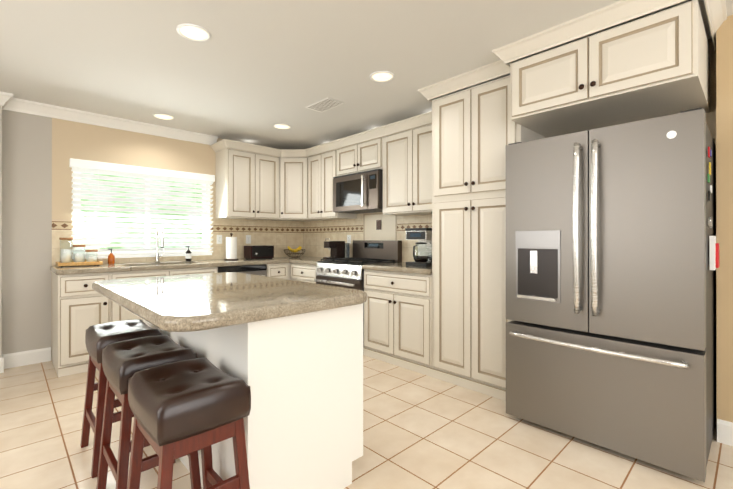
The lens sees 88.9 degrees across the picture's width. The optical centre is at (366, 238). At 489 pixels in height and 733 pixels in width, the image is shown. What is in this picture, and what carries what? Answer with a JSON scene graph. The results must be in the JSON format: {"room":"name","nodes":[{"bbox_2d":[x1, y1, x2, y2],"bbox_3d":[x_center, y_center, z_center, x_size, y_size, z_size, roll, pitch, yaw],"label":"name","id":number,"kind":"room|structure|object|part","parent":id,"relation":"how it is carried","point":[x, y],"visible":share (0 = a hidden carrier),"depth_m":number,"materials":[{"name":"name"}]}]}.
{"room":"kitchen","nodes":[
{"label":"kitchen","id":0,"kind":"room"},
{"bbox_2d":[0,106,1,357],"bbox_3d":[-4.119,-0.047,2.630,2.220,2.470,0.240,0,0,-44],"label":"wall","id":1,"kind":"structure","parent":0,"point":[0,212],"depth_m":3.31,"materials":[{"name":"grey paint"}]},
{"bbox_2d":[1,109,296,359],"bbox_3d":[-2.139,-0.044,4.624,3.400,2.470,0.120,0,0,-44],"label":"wall","id":2,"kind":"structure","parent":0,"point":[26,288],"depth_m":3.59,"materials":[{"name":"beige paint"}]},
{"bbox_2d":[0,347,50,372],"bbox_3d":[-3.947,1.123,2.699,2.565,0.130,0.136,0,0,-44],"label":"baseboard","id":3,"kind":"structure","parent":2,"relation":"attached to","point":[18,359],"depth_m":3.50,"materials":[{"name":"white wood"}]},
{"bbox_2d":[0,91,217,144],"bbox_3d":[-3.351,-1.228,3.237,4.165,0.105,0.195,0,0,-44],"label":"crown molding","id":4,"kind":"structure","parent":2,"relation":"attached to","point":[8,101],"depth_m":3.86,"materials":[{"name":"white wood"}]},
{"bbox_2d":[72,171,211,258],"bbox_3d":[-2.490,-0.277,4.265,1.385,0.975,0.150,0,0,-44],"label":"window","id":5,"kind":"structure","parent":2,"relation":"in","point":[142,255],"depth_m":4.26,"materials":[{"name":"white glass"}]},
{"bbox_2d":[69,158,214,255],"bbox_3d":[-2.433,-0.307,4.207,1.425,0.964,0.068,0,0,-44],"label":"window blinds","id":6,"kind":"object","parent":5,"relation":"attached to","point":[89,166],"visible":0.9,"depth_m":4.12,"materials":[{"name":"white plastic"}]},
{"bbox_2d":[52,214,302,265],"bbox_3d":[-2.011,-0.019,4.657,2.930,0.579,0.010,0,0,-44],"label":"backsplash","id":7,"kind":"structure","parent":2,"relation":"attached to","point":[280,236],"depth_m":4.94,"materials":[{"name":"beige tile"}]},
{"bbox_2d":[217,235,221,243],"bbox_3d":[-1.878,0.014,4.772,0.070,0.115,0.007,0,0,-44],"label":"outlet","id":8,"kind":"object","parent":7,"relation":"attached to","point":[219,239],"visible":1,"depth_m":4.77,"materials":[{"name":"white plastic"}]},
{"bbox_2d":[246,235,250,243],"bbox_3d":[-1.594,0.014,5.046,0.070,0.115,0.007,0,0,-44],"label":"outlet","id":9,"kind":"object","parent":7,"relation":"attached to","point":[248,239],"visible":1,"depth_m":5.04,"materials":[{"name":"white plastic"}]},
{"bbox_2d":[214,139,257,218],"bbox_3d":[-1.666,-0.711,4.750,0.362,0.917,0.350,0,0,-44],"label":"upper cabinet","id":10,"kind":"object","parent":2,"relation":"attached to","point":[236,170],"depth_m":4.62,"materials":[{"name":"beige wood"}]},
{"bbox_2d":[254,147,277,220],"bbox_3d":[-1.405,-0.711,5.001,0.363,0.917,0.350,0,0,-44],"label":"upper cabinet","id":11,"kind":"object","parent":2,"relation":"attached to","point":[267,164],"depth_m":4.87,"materials":[{"name":"beige wood"}]},
{"bbox_2d":[0,355,732,488],"bbox_3d":[1.572,1.219,2.909,10.800,0.060,7.900,0,0,-44],"label":"floor","id":12,"kind":"structure","parent":0,"point":[421,431],"depth_m":2.12,"materials":[{"name":"beige tile"}]},
{"bbox_2d":[52,272,111,376],"bbox_3d":[-2.710,0.752,3.540,0.370,0.876,0.620,0,0,-44],"label":"base cabinet","id":13,"kind":"object","parent":12,"relation":"on","point":[80,305],"depth_m":3.29,"materials":[{"name":"beige wood"}]},
{"bbox_2d":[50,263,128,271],"bbox_3d":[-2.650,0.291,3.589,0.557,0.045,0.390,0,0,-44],"label":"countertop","id":14,"kind":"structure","parent":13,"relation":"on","point":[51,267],"depth_m":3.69,"materials":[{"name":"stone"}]},
{"bbox_2d":[56,261,102,266],"bbox_3d":[-2.806,0.248,3.653,0.340,0.040,0.250,0,0,-44],"label":"bamboo tray","id":15,"kind":"object","parent":14,"relation":"on","point":[73,263],"visible":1,"depth_m":3.55,"materials":[{"name":"brown wood"}]},
{"bbox_2d":[59,238,72,262],"bbox_3d":[-2.894,0.117,3.603,0.102,0.247,0.102,0,0,-44],"label":"glass jar","id":16,"kind":"object","parent":15,"relation":"on","point":[66,255],"visible":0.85,"depth_m":3.57,"materials":[{"name":"clear glass"}]},
{"bbox_2d":[73,245,85,261],"bbox_3d":[-2.822,0.152,3.672,0.102,0.177,0.102,0,0,-44],"label":"glass jar","id":17,"kind":"object","parent":15,"relation":"on","point":[79,257],"visible":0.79,"depth_m":3.64,"materials":[{"name":"clear glass"}]},
{"bbox_2d":[85,250,97,261],"bbox_3d":[-2.750,0.177,3.741,0.102,0.127,0.102,0,0,-44],"label":"glass jar","id":18,"kind":"object","parent":15,"relation":"on","point":[91,258],"visible":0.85,"depth_m":3.71,"materials":[{"name":"clear glass"}]},
{"bbox_2d":[108,249,114,263],"bbox_3d":[-2.643,0.187,3.873,0.060,0.162,0.060,0,0,-44],"label":"soap bottle","id":19,"kind":"object","parent":14,"relation":"on","point":[111,258],"visible":0.98,"depth_m":3.85,"materials":[{"name":"orange"}]},
{"bbox_2d":[53,256,321,274],"bbox_3d":[-1.786,0.293,4.404,2.933,0.045,0.662,0,0,-44],"label":"countertop","id":20,"kind":"structure","parent":13,"relation":"on","point":[103,268],"depth_m":3.97,"materials":[{"name":"stone"}]},
{"bbox_2d":[154,225,163,261],"bbox_3d":[-2.272,0.058,4.144,0.101,0.420,0.235,0,0,-44],"label":"pull-down faucet","id":21,"kind":"object","parent":20,"relation":"on","point":[157,255],"visible":1,"depth_m":4.17,"materials":[{"name":"silver metal"}]},
{"bbox_2d":[185,246,191,260],"bbox_3d":[-2.100,0.181,4.411,0.065,0.176,0.065,0,0,-44],"label":"soap bottle","id":22,"kind":"object","parent":20,"relation":"on","point":[188,255],"visible":0.98,"depth_m":4.39,"materials":[{"name":"black"}]},
{"bbox_2d":[224,233,238,259],"bbox_3d":[-1.695,0.102,4.691,0.170,0.336,0.170,0,0,-44],"label":"paper towel holder","id":23,"kind":"object","parent":20,"relation":"on","point":[231,247],"visible":1,"depth_m":4.63,"materials":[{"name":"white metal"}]},
{"bbox_2d":[244,245,273,258],"bbox_3d":[-1.408,0.183,4.926,0.330,0.174,0.220,0,0,-44],"label":"toaster","id":24,"kind":"object","parent":20,"relation":"on","point":[260,252],"visible":1,"depth_m":4.85,"materials":[{"name":"black"}]},
{"bbox_2d":[284,249,304,256],"bbox_3d":[-1.010,0.214,5.255,0.306,0.108,0.306,0,0,-44],"label":"fruit bowl","id":25,"kind":"object","parent":20,"relation":"on","point":[286,253],"visible":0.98,"depth_m":5.32,"materials":[{"name":"brown metal"}]},
{"bbox_2d":[288,246,301,252],"bbox_3d":[-1.010,0.155,5.255,0.234,0.090,0.094,0,0,-44],"label":"bananas","id":26,"kind":"object","parent":25,"relation":"in","point":[296,250],"visible":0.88,"depth_m":5.23,"materials":[{"name":"yellow food"}]},
{"bbox_2d":[80,355,121,477],"bbox_3d":[-1.373,0.910,2.109,0.340,0.555,0.406,0,0,-44],"label":"bar stool","id":27,"kind":"object","parent":12,"relation":"on","point":[92,420],"visible":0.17,"depth_m":1.94,"materials":[{"name":"brown wood"}]},
{"bbox_2d":[85,319,161,363],"bbox_3d":[-1.373,0.563,2.110,0.312,0.131,0.411,0,0,-44],"label":"seat","id":28,"kind":"object","parent":27,"relation":"on","point":[99,338],"visible":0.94,"depth_m":2.03,"materials":[{"name":"leather"}]},
{"bbox_2d":[96,379,200,488],"bbox_3d":[-1.012,0.909,1.735,0.340,0.555,0.406,0,0,-44],"label":"bar stool","id":29,"kind":"object","parent":12,"relation":"on","point":[120,467],"visible":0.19,"depth_m":1.69,"materials":[{"name":"brown wood"}]},
{"bbox_2d":[102,335,196,394],"bbox_3d":[-1.012,0.562,1.736,0.312,0.131,0.411,0,0,-44],"label":"seat","id":30,"kind":"object","parent":29,"relation":"on","point":[124,361],"visible":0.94,"depth_m":1.65,"materials":[{"name":"leather"}]},
{"bbox_2d":[144,320,167,334],"bbox_3d":[-1.103,0.753,2.547,0.614,0.870,0.514,0,0,-44],"label":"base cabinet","id":31,"kind":"object","parent":12,"relation":"on","point":[163,332],"depth_m":2.33,"materials":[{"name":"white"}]},
{"bbox_2d":[112,267,217,321],"bbox_3d":[-2.217,0.753,4.016,1.001,0.876,0.620,0,0,-44],"label":"base cabinet","id":32,"kind":"object","parent":12,"relation":"on","point":[119,313],"depth_m":3.62,"materials":[{"name":"beige wood"}]},
{"bbox_2d":[168,331,191,471],"bbox_3d":[-0.750,0.752,2.197,0.588,0.870,0.480,0,0,-44],"label":"base cabinet","id":33,"kind":"object","parent":12,"relation":"on","point":[184,339],"depth_m":1.95,"materials":[{"name":"white wood"}]},
{"bbox_2d":[127,416,249,488],"bbox_3d":[-0.651,0.909,1.361,0.340,0.555,0.406,0,0,-44],"label":"bar stool","id":34,"kind":"object","parent":12,"relation":"on","point":[164,457],"visible":0.54,"depth_m":1.31,"materials":[{"name":"brown wood"}]},
{"bbox_2d":[128,358,250,446],"bbox_3d":[-0.651,0.562,1.361,0.312,0.131,0.411,0,0,-44],"label":"seat","id":35,"kind":"object","parent":34,"relation":"on","point":[172,402],"visible":1,"depth_m":1.25,"materials":[{"name":"leather"}]},
{"bbox_2d":[218,264,266,275],"bbox_3d":[-1.617,0.755,4.546,0.594,0.873,0.650,0,0,-44],"label":"dishwasher","id":36,"kind":"object","parent":12,"relation":"on","point":[261,270],"visible":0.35,"depth_m":4.39,"materials":[{"name":"black metal"}]},
{"bbox_2d":[192,303,362,488],"bbox_3d":[-0.413,0.752,1.831,0.614,0.870,0.514,0,0,-44],"label":"base cabinet","id":37,"kind":"object","parent":12,"relation":"on","point":[301,375],"depth_m":1.62,"materials":[{"name":"white wood"}]},
{"bbox_2d":[92,272,366,331],"bbox_3d":[-0.836,0.289,2.083,0.945,0.052,1.585,0,0,-44],"label":"countertop","id":38,"kind":"structure","parent":37,"relation":"on","point":[188,303],"depth_m":1.67,"materials":[{"name":"stone"}]},
{"bbox_2d":[266,263,291,279],"bbox_3d":[-1.317,0.754,4.884,0.299,0.876,0.620,0,0,-44],"label":"base cabinet","id":39,"kind":"object","parent":12,"relation":"on","point":[282,270],"depth_m":4.69,"materials":[{"name":"beige wood"}]},
{"bbox_2d":[291,263,316,283],"bbox_3d":[-0.562,0.754,4.777,0.652,0.875,0.582,0,0,-44],"label":"base cabinet","id":40,"kind":"object","parent":12,"relation":"on","point":[303,272],"visible":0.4,"depth_m":4.57,"materials":[{"name":"beige wood"}]},
{"bbox_2d":[290,257,328,264],"bbox_3d":[-0.548,0.293,4.764,0.653,0.045,0.540,0,0,-44],"label":"countertop","id":41,"kind":"structure","parent":40,"relation":"on","point":[310,261],"depth_m":4.60,"materials":[{"name":"stone"}]},
{"bbox_2d":[323,239,349,258],"bbox_3d":[-0.376,0.136,4.699,0.340,0.266,0.120,0,0,-44],"label":"espresso machine","id":42,"kind":"object","parent":41,"relation":"on","point":[339,249],"visible":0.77,"depth_m":4.66,"materials":[{"name":"black plastic"}]},
{"bbox_2d":[314,240,401,346],"bbox_3d":[-0.114,0.608,4.270,0.708,1.165,0.756,0,0,-44],"label":"gas range","id":43,"kind":"object","parent":12,"relation":"on","point":[344,272],"visible":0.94,"depth_m":4.20,"materials":[{"name":"grey metal"}]},
{"bbox_2d":[363,269,431,376],"bbox_3d":[0.468,0.752,3.710,0.652,0.875,0.843,0,0,-44],"label":"base cabinet","id":44,"kind":"object","parent":12,"relation":"on","point":[397,318],"visible":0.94,"depth_m":3.46,"materials":[{"name":"beige wood"}]},
{"bbox_2d":[362,262,431,274],"bbox_3d":[0.472,0.291,3.715,0.641,0.045,0.842,0,0,-44],"label":"countertop","id":45,"kind":"structure","parent":44,"relation":"on","point":[402,267],"depth_m":3.52,"materials":[{"name":"stone"}]},
{"bbox_2d":[405,228,431,266],"bbox_3d":[0.569,0.085,3.673,0.285,0.365,0.254,0,0,-44],"label":"coffee maker","id":46,"kind":"object","parent":45,"relation":"on","point":[422,234],"visible":0.67,"depth_m":3.60,"materials":[{"name":"black plastic"}]},
{"bbox_2d":[413,242,428,261],"bbox_3d":[0.515,0.134,3.621,0.201,0.195,0.156,0,0,-44],"label":"coffee carafe","id":47,"kind":"object","parent":46,"relation":"in","point":[420,258],"visible":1,"depth_m":3.58,"materials":[{"name":"clear glass"}]},
{"bbox_2d":[431,75,545,400],"bbox_3d":[1.033,0.000,3.133,0.662,2.378,0.770,0,0,-44],"label":"pantry cabinet","id":48,"kind":"object","parent":12,"relation":"on","point":[476,130],"visible":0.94,"depth_m":2.92,"materials":[{"name":"beige wood"}]},
{"bbox_2d":[506,108,715,481],"bbox_3d":[1.531,0.282,2.380,0.936,1.812,0.975,0,0,-44],"label":"refrigerator","id":49,"kind":"object","parent":12,"relation":"on","point":[656,208],"depth_m":2.02,"materials":[{"name":"grey metal"}]},
{"bbox_3d":[1.227,0.038,2.087,0.091,1.163,0.873,0,0,-44],"label":"refrigerator handle","id":50,"kind":"part","parent":49,"relation":"part of","materials":[{"name":"silver metal"}]},
{"bbox_2d":[707,147,711,200],"bbox_3d":[1.788,-0.330,1.946,0.210,0.275,0.006,0,0,-44],"label":"magnet","id":51,"kind":"object","parent":49,"relation":"attached to","point":[709,151],"depth_m":1.91,"materials":[{"name":"multicoloured plastic"}]},
{"bbox_2d":[708,216,718,269],"bbox_3d":[1.843,0.028,1.982,0.240,0.279,0.030,0,0,-44],"label":"magnet","id":52,"kind":"object","parent":49,"relation":"attached to","point":[714,254],"depth_m":1.95,"materials":[{"name":"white plastic"}]},
{"bbox_2d":[0,0,732,149],"bbox_3d":[1.572,-1.321,2.913,10.800,0.080,7.900,0,0,-44],"label":"ceiling","id":53,"kind":"structure","parent":0,"point":[251,71],"depth_m":2.62,"materials":[{"name":"white paint"}]},
{"bbox_2d":[153,113,173,119],"bbox_3d":[-2.130,-1.276,3.926,0.196,0.008,0.196,0,0,-44],"label":"recessed light","id":54,"kind":"object","parent":53,"relation":"in","point":[163,116],"visible":1,"depth_m":3.91,"materials":[{"name":"white plastic"}]},
{"bbox_2d":[176,24,210,41],"bbox_3d":[-1.076,-1.278,2.330,0.196,0.008,0.196,0,0,-44],"label":"recessed light","id":55,"kind":"object","parent":53,"relation":"in","point":[192,32],"visible":1,"depth_m":2.32,"materials":[{"name":"white plastic"}]},
{"bbox_2d":[273,124,290,128],"bbox_3d":[-0.964,-1.275,4.273,0.196,0.008,0.196,0,0,-44],"label":"recessed light","id":56,"kind":"object","parent":53,"relation":"in","point":[281,126],"visible":1,"depth_m":4.25,"materials":[{"name":"white"}]},
{"bbox_2d":[305,97,343,112],"bbox_3d":[-0.403,-1.276,3.591,0.200,0.008,0.360,0,0,-44],"label":"ceiling vent","id":57,"kind":"object","parent":53,"relation":"in","point":[325,104],"visible":1,"depth_m":3.58,"materials":[{"name":"white metal"}]},
{"bbox_2d":[370,71,393,81],"bbox_3d":[0.123,-1.277,2.960,0.196,0.008,0.196,0,0,-44],"label":"recessed light","id":58,"kind":"object","parent":53,"relation":"in","point":[382,76],"visible":1,"depth_m":2.94,"materials":[{"name":"white plastic"}]},
{"bbox_2d":[307,38,716,424],"bbox_3d":[0.680,-0.044,4.065,0.120,2.470,4.600,0,0,-44],"label":"wall","id":59,"kind":"structure","parent":0,"point":[711,120],"depth_m":2.39,"materials":[{"name":"beige paint"}]},
{"bbox_2d":[278,149,309,218],"bbox_3d":[-0.971,-0.717,5.004,0.271,0.905,0.274,0,0,-44],"label":"upper cabinet","id":60,"kind":"object","parent":59,"relation":"attached to","point":[292,185],"depth_m":4.99,"materials":[{"name":"beige wood"}]},
{"bbox_2d":[274,151,321,221],"bbox_3d":[-0.966,-0.711,5.245,0.607,0.917,0.610,0,0,-44],"label":"upper cabinet","id":61,"kind":"object","parent":59,"relation":"attached to","point":[311,152],"depth_m":5.04,"materials":[{"name":"beige wood"}]},
{"bbox_2d":[306,151,333,220],"bbox_3d":[-0.557,-0.670,5.006,0.350,0.835,0.301,0,0,-44],"label":"upper cabinet","id":62,"kind":"object","parent":59,"relation":"attached to","point":[311,162],"depth_m":4.93,"materials":[{"name":"beige wood"}]},
{"bbox_2d":[318,147,356,218],"bbox_3d":[-0.348,-0.670,4.790,0.350,0.835,0.301,0,0,-44],"label":"upper cabinet","id":63,"kind":"object","parent":59,"relation":"attached to","point":[328,161],"depth_m":4.70,"materials":[{"name":"beige wood"}]},
{"bbox_2d":[338,143,353,175],"bbox_3d":[-0.111,-0.921,4.544,0.350,0.335,0.382,0,0,-44],"label":"upper cabinet","id":64,"kind":"object","parent":59,"relation":"attached to","point":[345,155],"depth_m":4.43,"materials":[{"name":"beige wood"}]},
{"bbox_2d":[303,212,431,261],"bbox_3d":[0.021,-0.049,4.652,0.014,0.639,2.820,0,0,-44],"label":"backsplash","id":65,"kind":"structure","parent":59,"relation":"attached to","point":[362,226],"depth_m":4.70,"materials":[{"name":"beige tile"}]},
{"bbox_2d":[347,235,350,243],"bbox_3d":[-0.231,0.014,4.902,0.007,0.115,0.070,0,0,-44],"label":"electrical outlet plate","id":66,"kind":"object","parent":65,"relation":"attached to","point":[348,238],"visible":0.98,"depth_m":4.89,"materials":[{"name":"white plastic"}]},
{"bbox_2d":[376,220,380,229],"bbox_3d":[0.148,-0.161,4.503,0.007,0.115,0.080,0,0,-44],"label":"outlet","id":67,"kind":"object","parent":65,"relation":"attached to","point":[378,224],"visible":1,"depth_m":4.50,"materials":[{"name":"brown plastic"}]},
{"bbox_2d":[354,135,381,172],"bbox_3d":[0.155,-0.921,4.269,0.350,0.335,0.383,0,0,-44],"label":"upper cabinet","id":68,"kind":"object","parent":59,"relation":"attached to","point":[368,154],"depth_m":4.16,"materials":[{"name":"beige wood"}]},
{"bbox_2d":[333,169,382,213],"bbox_3d":[-0.019,-0.527,4.367,0.442,0.425,0.757,0,0,-44],"label":"microwave","id":69,"kind":"object","parent":68,"relation":"attached to","point":[358,193],"visible":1,"depth_m":4.20,"materials":[{"name":"grey metal"}]},
{"bbox_2d":[382,127,409,215],"bbox_3d":[0.435,-0.672,3.978,0.350,0.835,0.424,0,0,-44],"label":"upper cabinet","id":70,"kind":"object","parent":59,"relation":"attached to","point":[395,147],"depth_m":3.86,"materials":[{"name":"beige wood"}]},
{"bbox_2d":[410,119,431,214],"bbox_3d":[0.729,-0.672,3.674,0.350,0.835,0.423,0,0,-44],"label":"upper cabinet","id":71,"kind":"object","parent":59,"relation":"attached to","point":[420,137],"depth_m":3.63,"materials":[{"name":"beige wood"}]},
{"bbox_2d":[418,0,726,137],"bbox_3d":[1.293,-1.044,2.719,0.864,0.475,1.903,0,0,-44],"label":"upper cabinet","id":72,"kind":"object","parent":59,"relation":"attached to","point":[655,65],"visible":0.98,"depth_m":2.19,"materials":[{"name":"beige wood"}]},
{"bbox_2d":[716,15,732,421],"bbox_3d":[2.289,-0.047,2.349,0.550,2.470,0.104,0,0,-44],"label":"wall","id":73,"kind":"structure","parent":0,"point":[724,136],"depth_m":2.17,"materials":[{"name":"beige paint"}]},
{"bbox_2d":[717,419,732,445],"bbox_3d":[2.288,1.123,2.334,0.564,0.130,0.118,0,0,-44],"label":"baseboard","id":74,"kind":"structure","parent":73,"relation":"attached to","point":[724,432],"depth_m":2.16,"materials":[{"name":"white wood"}]},
{"label":"outside","id":75,"kind":"structure","parent":0,"visible":0},
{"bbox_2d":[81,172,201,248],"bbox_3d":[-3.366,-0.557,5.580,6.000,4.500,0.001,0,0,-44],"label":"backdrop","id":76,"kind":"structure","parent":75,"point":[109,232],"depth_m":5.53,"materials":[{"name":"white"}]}
]}

